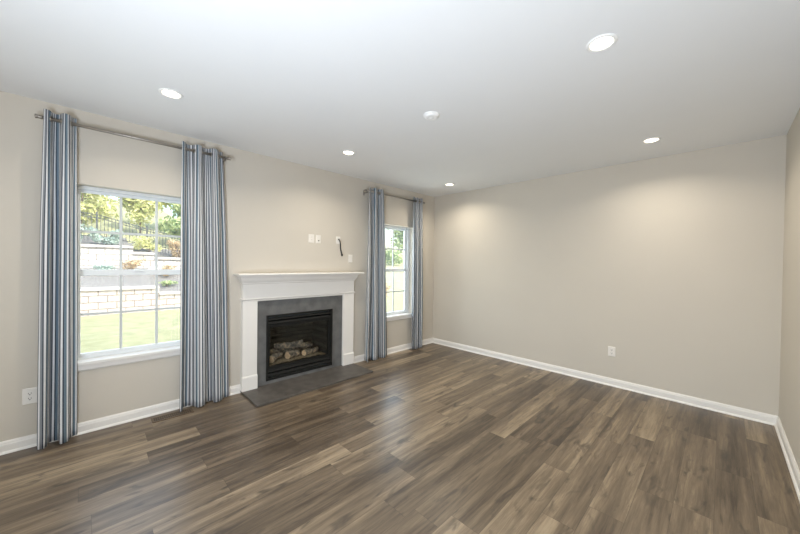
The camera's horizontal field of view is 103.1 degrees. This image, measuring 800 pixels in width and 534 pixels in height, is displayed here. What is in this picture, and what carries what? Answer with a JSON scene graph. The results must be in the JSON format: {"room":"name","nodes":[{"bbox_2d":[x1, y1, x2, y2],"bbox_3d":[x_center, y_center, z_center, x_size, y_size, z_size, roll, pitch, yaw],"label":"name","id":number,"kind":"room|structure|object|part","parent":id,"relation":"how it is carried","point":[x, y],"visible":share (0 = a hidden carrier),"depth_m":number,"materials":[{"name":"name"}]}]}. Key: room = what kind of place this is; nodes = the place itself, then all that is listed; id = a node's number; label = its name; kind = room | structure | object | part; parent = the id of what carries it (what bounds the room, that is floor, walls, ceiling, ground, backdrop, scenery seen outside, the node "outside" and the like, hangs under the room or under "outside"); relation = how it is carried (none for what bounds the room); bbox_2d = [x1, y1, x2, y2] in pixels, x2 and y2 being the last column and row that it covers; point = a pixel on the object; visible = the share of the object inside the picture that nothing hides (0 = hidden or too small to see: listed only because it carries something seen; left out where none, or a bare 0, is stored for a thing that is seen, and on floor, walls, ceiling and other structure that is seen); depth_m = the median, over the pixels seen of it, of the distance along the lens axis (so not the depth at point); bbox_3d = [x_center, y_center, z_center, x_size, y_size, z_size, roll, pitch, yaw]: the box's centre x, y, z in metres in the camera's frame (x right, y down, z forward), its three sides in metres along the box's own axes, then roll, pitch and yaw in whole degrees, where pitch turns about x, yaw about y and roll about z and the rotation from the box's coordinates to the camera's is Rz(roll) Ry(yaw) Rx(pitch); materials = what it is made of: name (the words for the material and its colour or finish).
{"room":"living room","nodes":[
{"label":"living room","id":0,"kind":"room"},
{"bbox_2d":[0,91,434,441],"bbox_3d":[-2.719,0.049,2.796,9.257,2.740,0.160,0,1,-45],"label":"wall","id":1,"kind":"structure","parent":0,"point":[273,206],"depth_m":3.08,"materials":[{"name":"beige paint"}]},
{"bbox_2d":[22,387,37,404],"bbox_3d":[-2.919,1.018,2.505,0.080,0.126,0.008,0,1,-45],"label":"wall outlet","id":2,"kind":"object","parent":1,"relation":"attached to","point":[29,395],"visible":0.98,"depth_m":2.50,"materials":[{"name":"white plastic"}]},
{"bbox_2d":[77,185,180,371],"bbox_3d":[-2.468,0.090,3.014,1.090,1.592,0.184,0,1,-45],"label":"window","id":3,"kind":"structure","parent":1,"relation":"in","point":[133,354],"depth_m":2.96,"materials":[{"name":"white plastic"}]},
{"bbox_3d":[-2.478,0.820,3.023,1.090,0.028,0.184,0,1,-45],"label":"sill","id":4,"kind":"part","parent":3,"relation":"part of","materials":[{"name":"white paint"}]},
{"bbox_3d":[-2.511,-0.301,3.059,0.900,0.751,0.028,0,1,-45],"label":"sash","id":5,"kind":"part","parent":3,"relation":"part of","materials":[{"name":"white plastic"}]},
{"bbox_3d":[-2.506,0.406,3.052,0.900,0.763,0.028,0,1,-45],"label":"sash","id":6,"kind":"part","parent":3,"relation":"part of","materials":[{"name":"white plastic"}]},
{"bbox_2d":[34,114,231,164],"bbox_3d":[-2.335,-1.146,2.951,1.392,0.080,0.114,0,1,-45],"label":"curtain rod","id":7,"kind":"object","parent":1,"relation":"attached to","point":[35,115],"visible":0.89,"depth_m":2.81,"materials":[{"name":"silver metal"}]},
{"bbox_2d":[37,109,77,449],"bbox_3d":[-2.735,0.096,2.540,0.218,2.635,0.105,0,1,-45],"label":"curtain","id":8,"kind":"object","parent":7,"relation":"hanging from","point":[58,260],"visible":0.95,"depth_m":2.54,"materials":[{"name":"fabric"}]},
{"bbox_2d":[180,141,228,411],"bbox_3d":[-1.992,0.097,3.268,0.464,2.635,0.108,0,1,-45],"label":"curtain","id":9,"kind":"object","parent":7,"relation":"hanging from","point":[204,360],"visible":0.98,"depth_m":3.22,"materials":[{"name":"fabric"}]},
{"bbox_2d":[0,337,432,455],"bbox_3d":[-2.670,1.374,2.745,9.257,0.092,0.028,0,1,-45],"label":"baseboard","id":10,"kind":"structure","parent":1,"relation":"attached to","point":[21,443],"depth_m":2.88,"materials":[{"name":"white paint"}]},
{"bbox_2d":[309,234,313,242],"bbox_3d":[-1.169,-0.377,4.195,0.080,0.114,0.009,0,1,-45],"label":"wall plate","id":11,"kind":"object","parent":1,"relation":"attached to","point":[311,236],"visible":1,"depth_m":4.19,"materials":[{"name":"white plastic"}]},
{"bbox_2d":[316,235,320,242],"bbox_3d":[-1.093,-0.374,4.265,0.070,0.110,0.016,0,1,-45],"label":"wall plate","id":12,"kind":"object","parent":1,"relation":"attached to","point":[318,237],"visible":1,"depth_m":4.27,"materials":[{"name":"white plastic"}]},
{"bbox_2d":[363,189,424,203],"bbox_3d":[-0.067,-1.120,5.189,1.342,0.080,0.114,0,1,-45],"label":"curtain rod","id":13,"kind":"object","parent":1,"relation":"attached to","point":[367,191],"visible":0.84,"depth_m":5.06,"materials":[{"name":"silver metal"}]},
{"bbox_2d":[364,187,386,362],"bbox_3d":[-0.342,0.111,4.896,0.481,2.612,0.140,0,1,-45],"label":"curtain","id":14,"kind":"object","parent":13,"relation":"hanging from","point":[375,316],"visible":1,"depth_m":4.84,"materials":[{"name":"fabric"}]},
{"bbox_2d":[412,197,422,348],"bbox_3d":[0.294,0.112,5.516,0.259,2.612,0.100,0,1,-45],"label":"curtain","id":15,"kind":"object","parent":13,"relation":"hanging from","point":[417,248],"visible":0.98,"depth_m":5.49,"materials":[{"name":"fabric"}]},
{"bbox_2d":[385,225,411,321],"bbox_3d":[-0.172,0.099,5.279,1.100,1.582,0.184,0,1,-45],"label":"window","id":16,"kind":"structure","parent":1,"relation":"in","point":[402,314],"depth_m":5.56,"materials":[{"name":"white plastic"}]},
{"bbox_3d":[-0.216,-0.293,5.324,0.910,0.741,0.028,0,1,-45],"label":"sash","id":17,"kind":"part","parent":16,"relation":"part of","materials":[{"name":"white plastic"}]},
{"bbox_3d":[-0.210,0.409,5.317,0.910,0.763,0.028,0,1,-45],"label":"sash","id":18,"kind":"part","parent":16,"relation":"part of","materials":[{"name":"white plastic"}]},
{"bbox_3d":[-0.182,0.824,5.288,1.100,0.028,0.184,0,1,-45],"label":"sill","id":19,"kind":"part","parent":16,"relation":"part of","materials":[{"name":"white paint"}]},
{"bbox_2d":[0,0,799,196],"bbox_3d":[-1.161,-1.356,1.219,9.577,0.150,4.541,0,1,-45],"label":"ceiling","id":20,"kind":"structure","parent":0,"point":[517,92],"depth_m":2.11,"materials":[{"name":"paint"}]},
{"bbox_2d":[158,88,182,98],"bbox_3d":[-1.719,-1.299,2.385,0.152,0.008,0.152,0,1,-45],"label":"recessed light","id":21,"kind":"object","parent":20,"relation":"in","point":[170,93],"visible":1,"depth_m":2.38,"materials":[{"name":"plastic"}]},
{"bbox_2d":[342,150,354,154],"bbox_3d":[-0.586,-1.299,3.613,0.152,0.008,0.152,0,1,-45],"label":"recessed light","id":22,"kind":"object","parent":20,"relation":"in","point":[346,152],"visible":1,"depth_m":3.60,"materials":[{"name":"white plastic"}]},
{"bbox_2d":[423,111,439,120],"bbox_3d":[0.266,-1.265,2.674,0.136,0.029,0.136,0,1,-45],"label":"smoke detector","id":23,"kind":"object","parent":20,"relation":"attached to","point":[431,115],"visible":1,"depth_m":2.64,"materials":[{"name":"plastic"}]},
{"bbox_2d":[586,33,617,52],"bbox_3d":[1.131,-1.253,1.782,0.152,0.008,0.152,0,1,-45],"label":"recessed light","id":24,"kind":"object","parent":20,"relation":"in","point":[602,42],"visible":1,"depth_m":1.77,"materials":[{"name":"white plastic"}]},
{"bbox_2d":[642,137,660,142],"bbox_3d":[2.486,-1.251,3.139,0.152,0.008,0.152,0,1,-45],"label":"recessed light","id":25,"kind":"object","parent":20,"relation":"in","point":[653,139],"visible":1,"depth_m":3.13,"materials":[{"name":"white plastic"}]},
{"bbox_2d":[0,343,799,533],"bbox_3d":[-1.200,1.518,1.255,9.577,0.120,4.541,0,1,-45],"label":"floor","id":26,"kind":"structure","parent":0,"point":[437,439],"depth_m":2.34,"materials":[{"name":"brown wood"}]},
{"bbox_2d":[151,408,193,422],"bbox_3d":[-2.179,1.421,3.046,0.324,0.005,0.116,0,1,-45],"label":"floor vent","id":27,"kind":"object","parent":26,"relation":"in","point":[189,410],"visible":1,"depth_m":3.04,"materials":[{"name":"brown metal"}]},
{"bbox_2d":[233,272,372,406],"bbox_3d":[-1.248,0.747,4.124,1.694,1.350,1.000,0,1,-45],"label":"fireplace","id":28,"kind":"object","parent":26,"relation":"on","point":[317,308],"visible":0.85,"depth_m":4.01,"materials":[{"name":"white paint"}]},
{"bbox_2d":[270,351,282,362],"bbox_3d":[-1.592,1.145,4.054,0.097,0.107,0.211,1,1,10],"label":"log","id":29,"kind":"object","parent":28,"relation":"on","point":[277,354],"visible":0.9,"depth_m":4.02,"materials":[{"name":"wood"}]},
{"bbox_2d":[270,341,310,354],"bbox_3d":[-1.532,1.133,4.370,0.642,0.124,0.125,0,1,-45],"label":"log","id":30,"kind":"object","parent":28,"relation":"on","point":[272,350],"visible":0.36,"depth_m":4.32,"materials":[{"name":"wood"}]},
{"bbox_2d":[274,339,312,348],"bbox_3d":[-1.430,1.042,4.288,0.510,0.130,0.119,0,1,-28],"label":"log","id":31,"kind":"object","parent":30,"relation":"on","point":[297,343],"visible":1,"depth_m":4.24,"materials":[{"name":"wood"}]},
{"bbox_2d":[285,349,299,358],"bbox_3d":[-1.425,1.147,4.205,0.105,0.098,0.170,1,1,29],"label":"log","id":32,"kind":"object","parent":28,"relation":"on","point":[292,353],"visible":1,"depth_m":4.16,"materials":[{"name":"wood"}]},
{"bbox_3d":[-1.231,0.367,4.107,1.554,0.020,0.075,0,1,-45],"label":"bead molding","id":33,"kind":"part","parent":28,"relation":"part of","materials":[{"name":"white paint"}]},
{"bbox_3d":[-1.212,0.147,4.088,1.623,0.102,0.120,0,1,-45],"label":"crown molding","id":34,"kind":"part","parent":28,"relation":"part of","materials":[{"name":"white paint"}]},
{"bbox_2d":[233,272,363,275],"bbox_3d":[-1.184,0.086,4.059,1.694,0.023,0.198,0,1,-45],"label":"mantel shelf","id":35,"kind":"object","parent":28,"relation":"attached to","point":[309,273],"depth_m":3.97,"materials":[{"name":"white paint"}]},
{"bbox_3d":[-1.291,0.964,4.119,0.866,0.544,0.045,0,1,-45],"label":"door frame","id":36,"kind":"part","parent":28,"relation":"part of","materials":[{"name":"black paint"}]},
{"bbox_2d":[302,347,318,355],"bbox_3d":[-1.235,1.154,4.389,0.076,0.084,0.271,1,1,25],"label":"log","id":37,"kind":"object","parent":28,"relation":"on","point":[315,349],"visible":1,"depth_m":4.34,"materials":[{"name":"wood"}]},
{"bbox_2d":[433,135,786,415],"bbox_3d":[2.171,0.093,4.544,0.160,2.740,4.541,0,1,-45],"label":"wall","id":38,"kind":"structure","parent":0,"point":[673,263],"depth_m":3.77,"materials":[{"name":"beige paint"}]},
{"bbox_2d":[433,338,777,425],"bbox_3d":[2.087,1.417,4.494,0.028,0.092,4.221,0,1,-45],"label":"baseboard","id":39,"kind":"structure","parent":38,"relation":"attached to","point":[740,412],"depth_m":3.79,"materials":[{"name":"white paint"}]},
{"bbox_2d":[608,346,615,356],"bbox_3d":[2.635,1.052,3.953,0.008,0.120,0.078,0,1,-45],"label":"wall outlet","id":40,"kind":"object","parent":38,"relation":"attached to","point":[611,350],"visible":1,"depth_m":3.95,"materials":[{"name":"white plastic"}]},
{"bbox_2d":[779,108,799,469],"bbox_3d":[0.358,0.129,-0.322,9.257,2.740,0.160,0,1,-45],"label":"wall","id":41,"kind":"structure","parent":0,"point":[789,392],"depth_m":2.58,"materials":[{"name":"beige paint"}]},
{"bbox_2d":[774,416,799,501],"bbox_3d":[0.274,1.451,-0.239,9.257,0.092,0.028,0,1,-45],"label":"baseboard","id":42,"kind":"structure","parent":41,"relation":"attached to","point":[793,468],"depth_m":2.43,"materials":[{"name":"white paint"}]},
{"label":"outside","id":43,"kind":"structure","parent":0,"visible":0},
{"bbox_2d":[80,198,403,353],"bbox_3d":[-6.332,-2.195,23.508,40.000,7.471,34.400,0,1,-45],"label":"outdoor scenery","id":44,"kind":"structure","parent":43,"point":[98,332],"depth_m":11.12,"materials":[{"name":"green plant"}]},
{"bbox_2d":[81,193,119,233],"bbox_3d":[-14.183,-2.804,14.211,2.571,2.720,1.995,0,1,-45],"label":"tree","id":45,"kind":"object","parent":44,"relation":"on","point":[88,199],"visible":0.34,"depth_m":14.34,"materials":[{"name":"green plant"}]},
{"bbox_3d":[-14.217,-2.600,14.301,1.163,2.310,0.744,0,1,-32],"label":"stem","id":46,"kind":"part","parent":45,"relation":"part of","materials":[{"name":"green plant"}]},
{"bbox_2d":[91,264,115,269],"bbox_3d":[-11.160,0.078,11.974,0.818,0.420,0.680,1,1,26],"label":"shrub","id":47,"kind":"object","parent":44,"relation":"on","point":[101,266],"visible":0.68,"depth_m":11.81,"materials":[{"name":"green plant"}]},
{"bbox_2d":[86,226,122,244],"bbox_3d":[-12.024,-1.250,12.955,1.167,0.794,0.776,0,1,-45],"label":"bush","id":48,"kind":"object","parent":44,"relation":"on","point":[113,238],"visible":0.78,"depth_m":12.88,"materials":[{"name":"green plant"}]},
{"bbox_2d":[81,244,179,268],"bbox_3d":[-12.684,-0.119,11.576,14.200,1.490,0.420,0,1,-45],"label":"wall","id":49,"kind":"structure","parent":44,"relation":"on","point":[90,254],"depth_m":12.68,"materials":[{"name":"white stone"}]},
{"bbox_2d":[81,285,179,316],"bbox_3d":[-11.067,1.283,9.934,14.200,1.170,0.420,0,1,-45],"label":"wall","id":50,"kind":"structure","parent":44,"relation":"on","point":[93,299],"depth_m":11.15,"materials":[{"name":"white stone"}]},
{"bbox_2d":[81,212,179,253],"bbox_3d":[-13.256,-1.478,12.691,11.610,1.974,0.060,0,1,-45],"label":"fence","id":51,"kind":"object","parent":44,"relation":"on","point":[96,214],"visible":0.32,"depth_m":13.89,"materials":[{"name":"black metal"}]},
{"bbox_3d":[-13.252,-1.743,12.688,1.590,1.246,0.028,0,1,-45],"label":"panel","id":52,"kind":"part","parent":51,"relation":"part of","materials":[{"name":"black metal"}]},
{"bbox_3d":[-12.666,-1.681,13.268,0.060,1.244,0.060,0,1,-45],"label":"post","id":53,"kind":"part","parent":51,"relation":"part of","materials":[{"name":"black metal"}]},
{"bbox_3d":[-12.080,-1.539,13.849,1.590,1.326,0.028,0,1,-45],"label":"panel","id":54,"kind":"part","parent":51,"relation":"part of","materials":[{"name":"black metal"}]},
{"bbox_3d":[-10.911,-1.190,15.012,1.590,1.130,0.028,0,1,-45],"label":"panel","id":55,"kind":"part","parent":51,"relation":"part of","materials":[{"name":"black metal"}]},
{"bbox_2d":[118,256,145,269],"bbox_3d":[-10.565,-0.078,12.568,0.699,0.732,0.805,1,1,19],"label":"shrub","id":56,"kind":"object","parent":44,"relation":"on","point":[131,264],"visible":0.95,"depth_m":12.46,"materials":[{"name":"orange plant"}]},
{"bbox_2d":[117,197,163,233],"bbox_3d":[-13.541,-3.153,16.646,2.032,3.146,1.886,0,1,-45],"label":"tree","id":57,"kind":"object","parent":44,"relation":"on","point":[139,209],"visible":0.55,"depth_m":16.28,"materials":[{"name":"green plant"}]},
{"bbox_2d":[131,236,162,251],"bbox_3d":[-11.183,-1.005,14.000,0.807,0.790,1.100,1,1,35],"label":"bush","id":58,"kind":"object","parent":44,"relation":"on","point":[146,243],"visible":0.94,"depth_m":13.87,"materials":[{"name":"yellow plant"}]},
{"bbox_2d":[158,280,177,286],"bbox_3d":[-9.230,0.666,12.581,0.593,0.326,0.760,1,1,2],"label":"shrub","id":59,"kind":"object","parent":44,"relation":"on","point":[164,283],"visible":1,"depth_m":12.52,"materials":[{"name":"green plant"}]},
{"bbox_2d":[161,265,176,276],"bbox_3d":[-9.829,0.178,13.373,0.745,0.557,0.684,0,1,-45],"label":"shrub","id":60,"kind":"object","parent":44,"relation":"on","point":[165,266],"visible":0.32,"depth_m":13.36,"materials":[{"name":"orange plant"}]},
{"bbox_2d":[158,203,180,238],"bbox_3d":[-11.569,-2.406,16.898,2.227,2.833,2.274,0,1,-45],"label":"tree","id":61,"kind":"object","parent":44,"relation":"on","point":[172,227],"visible":0.4,"depth_m":16.12,"materials":[{"name":"green plant"}]},
{"bbox_2d":[160,202,179,213],"bbox_3d":[-14.189,-4.238,20.169,4.010,4.267,3.230,0,1,-45],"label":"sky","id":62,"kind":"structure","parent":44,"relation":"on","point":[164,203],"depth_m":19.94,"materials":[{"name":"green plant"}]},
{"bbox_2d":[165,239,179,257],"bbox_3d":[-10.251,-0.834,14.807,1.098,0.926,0.829,0,1,-45],"label":"bush","id":63,"kind":"object","parent":44,"relation":"on","point":[173,244],"visible":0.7,"depth_m":14.62,"materials":[{"name":"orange plant"}]},
{"bbox_2d":[385,247,402,264],"bbox_3d":[-0.697,-0.978,29.421,2.237,1.742,1.956,0,1,-45],"label":"shrub","id":64,"kind":"object","parent":44,"relation":"on","point":[397,259],"visible":0.73,"depth_m":29.12,"materials":[{"name":"green plant"}]},
{"bbox_2d":[387,229,403,252],"bbox_3d":[0.798,-3.645,34.412,4.052,6.344,4.935,0,1,-45],"label":"tree","id":65,"kind":"object","parent":44,"relation":"on","point":[399,235],"visible":0.12,"depth_m":33.70,"materials":[{"name":"green plant"}]}
]}

